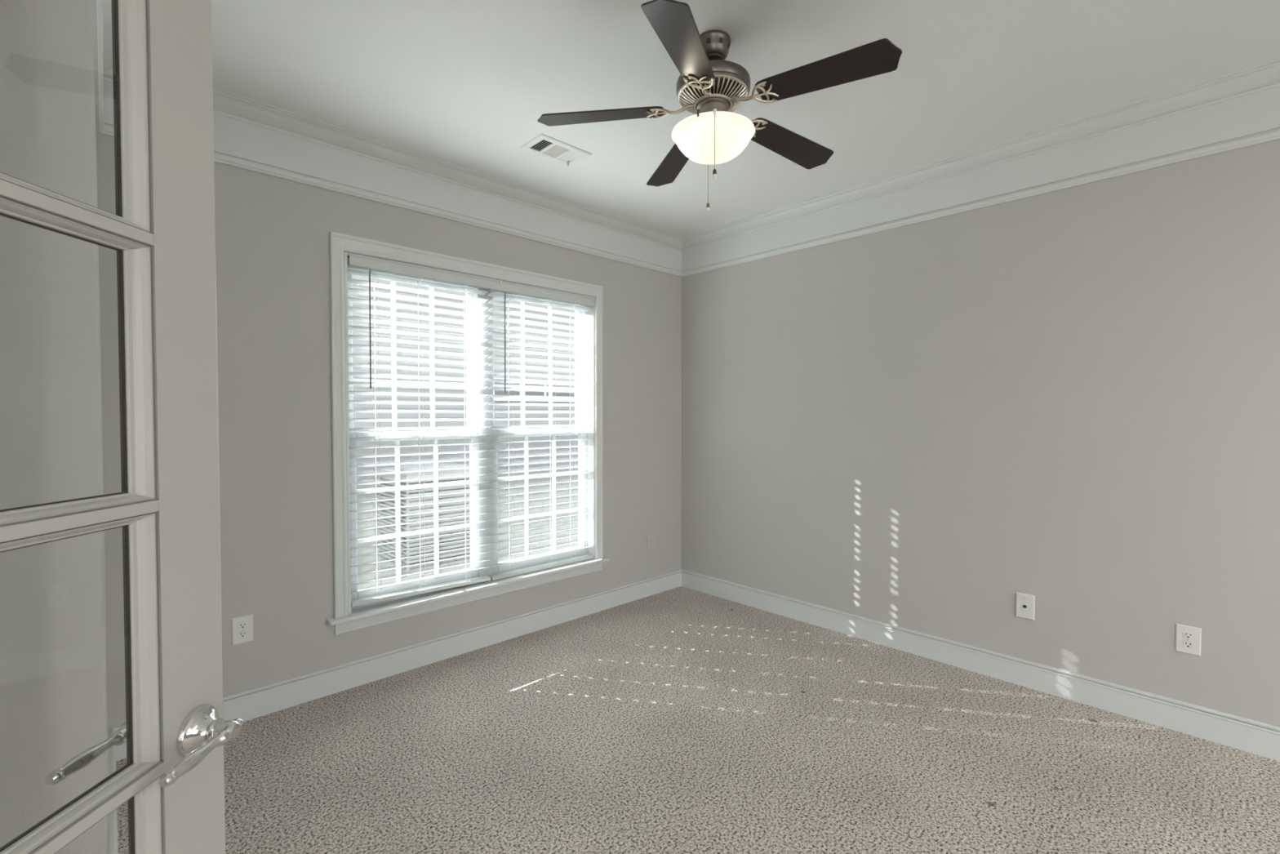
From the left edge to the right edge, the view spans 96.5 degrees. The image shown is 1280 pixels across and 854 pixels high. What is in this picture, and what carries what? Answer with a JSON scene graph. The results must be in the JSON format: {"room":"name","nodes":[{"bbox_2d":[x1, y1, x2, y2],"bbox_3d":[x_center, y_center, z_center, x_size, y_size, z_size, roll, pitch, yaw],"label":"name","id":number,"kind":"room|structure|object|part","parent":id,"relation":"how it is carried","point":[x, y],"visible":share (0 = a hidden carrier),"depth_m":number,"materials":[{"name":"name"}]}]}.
{"room":"empty room","nodes":[
{"label":"empty room","id":0,"kind":"room"},
{"bbox_2d":[0,0,106,853],"bbox_3d":[-0.910,-0.005,0.543,0.100,2.663,1.081,0,1,-17],"label":"wall","id":1,"kind":"structure","parent":0,"point":[51,709],"depth_m":0.94,"materials":[{"name":"paint"}]},
{"bbox_2d":[0,0,244,853],"bbox_3d":[-0.621,0.303,0.423,0.154,2.036,0.773,0,1,2],"label":"door","id":2,"kind":"structure","parent":1,"relation":"in","point":[162,231],"depth_m":0.70,"materials":[{"name":"paint"}]},
{"bbox_3d":[-0.680,0.405,0.720,0.020,0.020,0.124,0,1,2],"label":"lever","id":3,"kind":"part","parent":2,"relation":"part of","materials":[{"name":"silver metal"}]},
{"bbox_3d":[-0.546,0.405,0.717,0.020,0.020,0.124,0,1,2],"label":"lever","id":4,"kind":"part","parent":2,"relation":"part of","materials":[{"name":"silver metal"}]},
{"bbox_2d":[88,0,109,853],"bbox_3d":[-1.568,-0.029,1.589,0.100,2.663,1.500,-1,2,-43],"label":"wall","id":5,"kind":"structure","parent":0,"point":[93,125],"depth_m":1.41,"materials":[{"name":"paint"}]},
{"bbox_2d":[91,0,103,132],"bbox_3d":[-1.521,-1.114,1.603,0.021,0.042,1.505,-1,2,-43],"label":"trim","id":6,"kind":"structure","parent":5,"relation":"attached to","point":[96,5],"depth_m":1.71,"materials":[{"name":"paint"}]},
{"bbox_2d":[102,0,112,73],"bbox_3d":[-1.490,-1.327,1.616,0.090,0.069,1.521,-1,2,-43],"label":"trim","id":7,"kind":"structure","parent":5,"relation":"attached to","point":[106,4],"depth_m":1.94,"materials":[{"name":"paint"}]},
{"bbox_2d":[108,728,118,853],"bbox_3d":[-1.524,1.237,1.657,0.018,0.128,1.504,-1,2,-43],"label":"baseboard","id":8,"kind":"structure","parent":5,"relation":"attached to","point":[113,849],"depth_m":1.71,"materials":[{"name":"paint"}]},
{"bbox_2d":[96,133,681,728],"bbox_3d":[-1.986,-0.047,2.330,6.550,2.663,0.150,-1,2,-44],"label":"wall","id":9,"kind":"structure","parent":0,"point":[273,240],"depth_m":2.65,"materials":[{"name":"paint"}]},
{"bbox_2d":[231,613,253,645],"bbox_3d":[-1.729,0.883,2.488,0.077,0.117,0.008,-1,2,-44],"label":"power outlet","id":10,"kind":"object","parent":9,"relation":"attached to","point":[242,626],"visible":1,"depth_m":2.48,"materials":[{"name":"white plastic"}]},
{"bbox_2d":[238,631,247,638],"bbox_3d":[-1.727,0.903,2.487,0.033,0.028,0.002,-1,2,-44],"label":"receptacle","id":11,"kind":"object","parent":10,"relation":"attached to","point":[242,634],"depth_m":2.49,"materials":[{"name":"white plastic"}]},
{"bbox_2d":[238,622,247,629],"bbox_3d":[-1.727,0.864,2.486,0.033,0.028,0.002,-1,2,-44],"label":"receptacle","id":12,"kind":"object","parent":10,"relation":"attached to","point":[242,625],"depth_m":2.49,"materials":[{"name":"white plastic"}]},
{"bbox_2d":[96,80,682,276],"bbox_3d":[-0.856,-1.256,3.274,3.276,0.166,0.008,-1,2,-44],"label":"trim","id":13,"kind":"structure","parent":9,"relation":"attached to","point":[233,137],"depth_m":2.94,"materials":[{"name":"paint"}]},
{"bbox_2d":[102,68,683,250],"bbox_3d":[-0.828,-1.365,3.242,3.276,0.069,0.090,-1,2,-44],"label":"trim","id":14,"kind":"structure","parent":9,"relation":"attached to","point":[225,103],"depth_m":2.92,"materials":[{"name":"paint"}]},
{"bbox_2d":[111,568,681,760],"bbox_3d":[-0.855,1.199,3.327,3.276,0.128,0.018,-1,2,-44],"label":"baseboard","id":15,"kind":"structure","parent":9,"relation":"attached to","point":[247,704],"depth_m":3.02,"materials":[{"name":"paint"}]},
{"bbox_2d":[327,231,608,635],"bbox_3d":[-0.900,0.025,3.332,1.725,1.918,0.207,-1,2,-44],"label":"window","id":16,"kind":"structure","parent":9,"relation":"in","point":[362,616],"depth_m":3.27,"materials":[{"name":"paint"}]},
{"bbox_3d":[-1.233,-0.370,3.113,0.700,0.883,0.030,-1,2,-44],"label":"sash","id":17,"kind":"part","parent":16,"relation":"part of","materials":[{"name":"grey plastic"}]},
{"bbox_3d":[-1.209,0.451,3.106,0.700,0.858,0.030,-1,2,-44],"label":"sash","id":18,"kind":"part","parent":16,"relation":"part of","materials":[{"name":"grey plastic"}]},
{"bbox_2d":[346,257,490,607],"bbox_3d":[-1.155,0.035,3.061,0.758,1.729,0.065,-1,2,-44],"label":"window blind","id":19,"kind":"object","parent":16,"relation":"attached to","point":[424,589],"visible":0.95,"depth_m":3.02,"materials":[{"name":"white plastic"}]},
{"bbox_3d":[-1.339,0.048,2.891,0.026,1.666,0.056,-1,2,-44],"label":"ladder cord","id":20,"kind":"part","parent":19,"relation":"part of","materials":[{"name":"white fabric"}]},
{"bbox_3d":[-1.160,-0.809,3.048,0.758,0.040,0.044,-1,2,-44],"label":"head rail","id":21,"kind":"part","parent":19,"relation":"part of","materials":[{"name":"grey plastic"}]},
{"bbox_3d":[-1.159,0.879,3.084,0.752,0.041,0.053,-1,2,-44],"label":"rail","id":22,"kind":"part","parent":19,"relation":"part of","materials":[{"name":"grey plastic"}]},
{"bbox_3d":[-1.177,0.047,3.046,0.026,1.672,0.056,-1,2,-44],"label":"ladder cord","id":23,"kind":"part","parent":19,"relation":"part of","materials":[{"name":"white fabric"}]},
{"bbox_3d":[-0.988,0.046,3.228,0.026,1.679,0.056,-1,2,-44],"label":"ladder cord","id":24,"kind":"part","parent":19,"relation":"part of","materials":[{"name":"white fabric"}]},
{"bbox_3d":[-0.933,0.029,3.383,1.529,1.741,0.087,-1,2,-44],"label":"mullion frame","id":25,"kind":"part","parent":16,"relation":"part of","materials":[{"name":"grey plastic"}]},
{"bbox_2d":[349,253,595,306],"bbox_3d":[-0.851,-0.823,3.279,1.518,0.060,0.012,-1,2,-44],"label":"blind valance","id":26,"kind":"object","parent":16,"relation":"attached to","point":[355,260],"visible":1,"depth_m":3.15,"materials":[{"name":"grey"}]},
{"bbox_3d":[-0.660,-0.383,3.662,0.700,0.883,0.030,-1,2,-44],"label":"sash","id":27,"kind":"part","parent":16,"relation":"part of","materials":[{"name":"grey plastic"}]},
{"bbox_3d":[-0.636,0.438,3.655,0.700,0.858,0.030,-1,2,-44],"label":"sash","id":28,"kind":"part","parent":16,"relation":"part of","materials":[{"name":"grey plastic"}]},
{"bbox_2d":[486,288,593,580],"bbox_3d":[-0.602,0.026,3.591,0.757,1.734,0.065,-1,2,-44],"label":"window blind","id":29,"kind":"object","parent":16,"relation":"attached to","point":[519,571],"visible":0.98,"depth_m":3.57,"materials":[{"name":"white plastic"}]},
{"bbox_3d":[-0.782,0.046,3.425,0.026,1.688,0.056,-1,2,-44],"label":"ladder cord","id":30,"kind":"part","parent":29,"relation":"part of","materials":[{"name":"white fabric"}]},
{"bbox_3d":[-0.608,-0.821,3.577,0.757,0.040,0.044,-1,2,-44],"label":"head rail","id":31,"kind":"part","parent":29,"relation":"part of","materials":[{"name":"grey plastic"}]},
{"bbox_3d":[-0.606,0.882,3.614,0.751,0.022,0.053,-1,2,-44],"label":"rail","id":32,"kind":"part","parent":29,"relation":"part of","materials":[{"name":"grey plastic"}]},
{"bbox_3d":[-0.564,0.042,3.634,0.026,1.688,0.056,-1,2,-44],"label":"ladder cord","id":33,"kind":"part","parent":29,"relation":"part of","materials":[{"name":"white fabric"}]},
{"bbox_3d":[-0.450,0.039,3.743,0.026,1.688,0.056,-1,2,-44],"label":"ladder cord","id":34,"kind":"part","parent":29,"relation":"part of","materials":[{"name":"white fabric"}]},
{"bbox_2d":[646,532,654,550],"bbox_3d":[0.081,0.845,4.218,0.077,0.120,0.015,-1,2,-44],"label":"cable jack plate","id":35,"kind":"object","parent":9,"relation":"attached to","point":[651,536],"visible":1,"depth_m":4.21,"materials":[{"name":"grey plastic"}]},
{"bbox_2d":[115,586,1279,853],"bbox_3d":[0.227,1.389,0.052,6.550,0.100,6.550,-1,2,-44],"label":"floor","id":36,"kind":"structure","parent":0,"point":[678,720],"depth_m":2.20,"materials":[{"name":"beige carpet"}]},
{"bbox_2d":[211,0,1279,236],"bbox_3d":[0.229,-1.373,-0.012,6.550,0.100,6.550,-1,2,-44],"label":"ceiling","id":37,"kind":"structure","parent":0,"point":[466,83],"depth_m":2.22,"materials":[{"name":"white paint"}]},
{"bbox_2d":[520,133,591,166],"bbox_3d":[-0.417,-1.375,2.871,0.306,0.030,0.184,-1,2,-44],"label":"ceiling vent","id":38,"kind":"object","parent":37,"relation":"in","point":[543,144],"visible":1,"depth_m":2.85,"materials":[{"name":"white metal"}]},
{"bbox_2d":[537,0,902,211],"bbox_3d":[0.300,-1.097,2.035,1.183,0.547,1.182,-1,2,-44],"label":"ceiling fan","id":39,"kind":"object","parent":37,"relation":"hanging from","point":[710,87],"visible":1,"depth_m":1.94,"materials":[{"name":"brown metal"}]},
{"bbox_3d":[-0.142,-1.112,2.046,0.451,0.006,0.132,-4,13,1],"label":"blade","id":40,"kind":"part","parent":39,"relation":"part of","materials":[{"name":"brown wood"}]},
{"bbox_3d":[0.145,-1.121,2.422,0.132,0.006,0.451,-12,1,-17],"label":"blade","id":41,"kind":"part","parent":39,"relation":"part of","materials":[{"name":"brown wood"}]},
{"bbox_3d":[0.127,-1.103,1.656,0.132,0.006,0.451,13,9,18],"label":"blade","id":42,"kind":"part","parent":39,"relation":"part of","materials":[{"name":"brown wood"}]},
{"bbox_3d":[0.261,-0.980,2.141,0.003,0.246,0.107,0,1,0],"label":"pull chain","id":43,"kind":"part","parent":39,"relation":"part of","materials":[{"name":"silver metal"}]},
{"bbox_3d":[0.260,-1.001,2.039,0.293,0.096,0.293,-1,2,-44],"label":"lamp shade","id":44,"kind":"part","parent":39,"relation":"part of","materials":[{"name":"white glass"}]},
{"bbox_3d":[0.252,-0.975,1.939,0.003,0.246,0.106,0,1,5],"label":"pull chain","id":45,"kind":"part","parent":39,"relation":"part of","materials":[{"name":"silver metal"}]},
{"bbox_3d":[0.591,-1.117,2.265,0.451,0.006,0.132,4,-13,-35],"label":"blade","id":46,"kind":"part","parent":39,"relation":"part of","materials":[{"name":"brown wood"}]},
{"bbox_3d":[0.580,-1.106,1.792,0.451,0.006,0.132,6,-7,37],"label":"blade","id":47,"kind":"part","parent":39,"relation":"part of","materials":[{"name":"brown wood"}]},
{"bbox_2d":[680,138,1279,726],"bbox_3d":[2.591,-0.040,2.179,0.150,2.663,6.400,-1,2,-44],"label":"wall","id":48,"kind":"structure","parent":0,"point":[1068,398],"depth_m":2.79,"materials":[{"name":"paint"}]},
{"bbox_2d":[681,85,1279,271],"bbox_3d":[2.483,-1.228,2.151,0.008,0.166,6.250,-1,2,-44],"label":"trim","id":49,"kind":"structure","parent":48,"relation":"attached to","point":[1258,112],"depth_m":2.77,"materials":[{"name":"paint"}]},
{"bbox_2d":[681,568,1279,761],"bbox_3d":[2.478,1.227,2.205,0.018,0.128,6.250,-1,2,-44],"label":"baseboard","id":50,"kind":"structure","parent":48,"relation":"attached to","point":[1255,737],"depth_m":2.79,"materials":[{"name":"paint"}]},
{"bbox_2d":[681,128,1279,277],"bbox_3d":[2.478,-1.123,2.149,0.021,0.042,6.250,-1,2,-44],"label":"trim","id":51,"kind":"structure","parent":48,"relation":"attached to","point":[1272,135],"depth_m":2.76,"materials":[{"name":"paint"}]},
{"bbox_2d":[682,58,1279,250],"bbox_3d":[2.453,-1.336,2.120,0.090,0.069,6.250,-1,2,-44],"label":"trim","id":52,"kind":"structure","parent":48,"relation":"attached to","point":[1265,76],"depth_m":2.73,"materials":[{"name":"paint"}]},
{"bbox_2d":[1015,591,1035,620],"bbox_3d":[1.891,0.881,2.808,0.019,0.120,0.077,-1,2,-44],"label":"cable jack plate","id":53,"kind":"object","parent":48,"relation":"attached to","point":[1025,603],"visible":1,"depth_m":2.81,"materials":[{"name":"white plastic"}]},
{"bbox_2d":[1175,623,1201,656],"bbox_3d":[2.296,0.891,2.394,0.008,0.117,0.077,-1,2,-44],"label":"power outlet","id":54,"kind":"object","parent":48,"relation":"attached to","point":[1188,638],"visible":1,"depth_m":2.39,"materials":[{"name":"white plastic"}]},
{"bbox_2d":[1182,640,1193,648],"bbox_3d":[2.294,0.911,2.392,0.002,0.028,0.033,-1,2,-44],"label":"receptacle","id":55,"kind":"object","parent":54,"relation":"attached to","point":[1186,644],"depth_m":2.39,"materials":[{"name":"white plastic"}]},
{"bbox_2d":[1182,631,1193,639],"bbox_3d":[2.294,0.872,2.392,0.002,0.028,0.033,-1,2,-44],"label":"receptacle","id":56,"kind":"object","parent":54,"relation":"attached to","point":[1186,635],"depth_m":2.39,"materials":[{"name":"white plastic"}]},
{"label":"outside","id":57,"kind":"structure","parent":0,"visible":0},
{"bbox_2d":[356,470,578,590],"bbox_3d":[-1.408,1.444,6.279,80.000,0.200,85.000,-1,2,-44],"label":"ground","id":58,"kind":"structure","parent":57,"point":[366,496],"depth_m":7.69,"materials":[{"name":"white"}]},
{"bbox_2d":[375,462,470,577],"bbox_3d":[-2.098,0.864,5.742,0.800,0.985,0.800,-1,2,-44],"label":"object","id":59,"kind":"object","parent":58,"relation":"on","point":[403,476],"visible":0.62,"depth_m":5.44,"materials":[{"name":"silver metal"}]},
{"bbox_2d":[351,275,577,488],"bbox_3d":[-4.711,-2.787,16.138,36.600,7.800,6.850,-1,2,-44],"label":"sky","id":60,"kind":"structure","parent":58,"relation":"on","point":[365,451],"depth_m":12.54,"materials":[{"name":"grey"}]}
]}

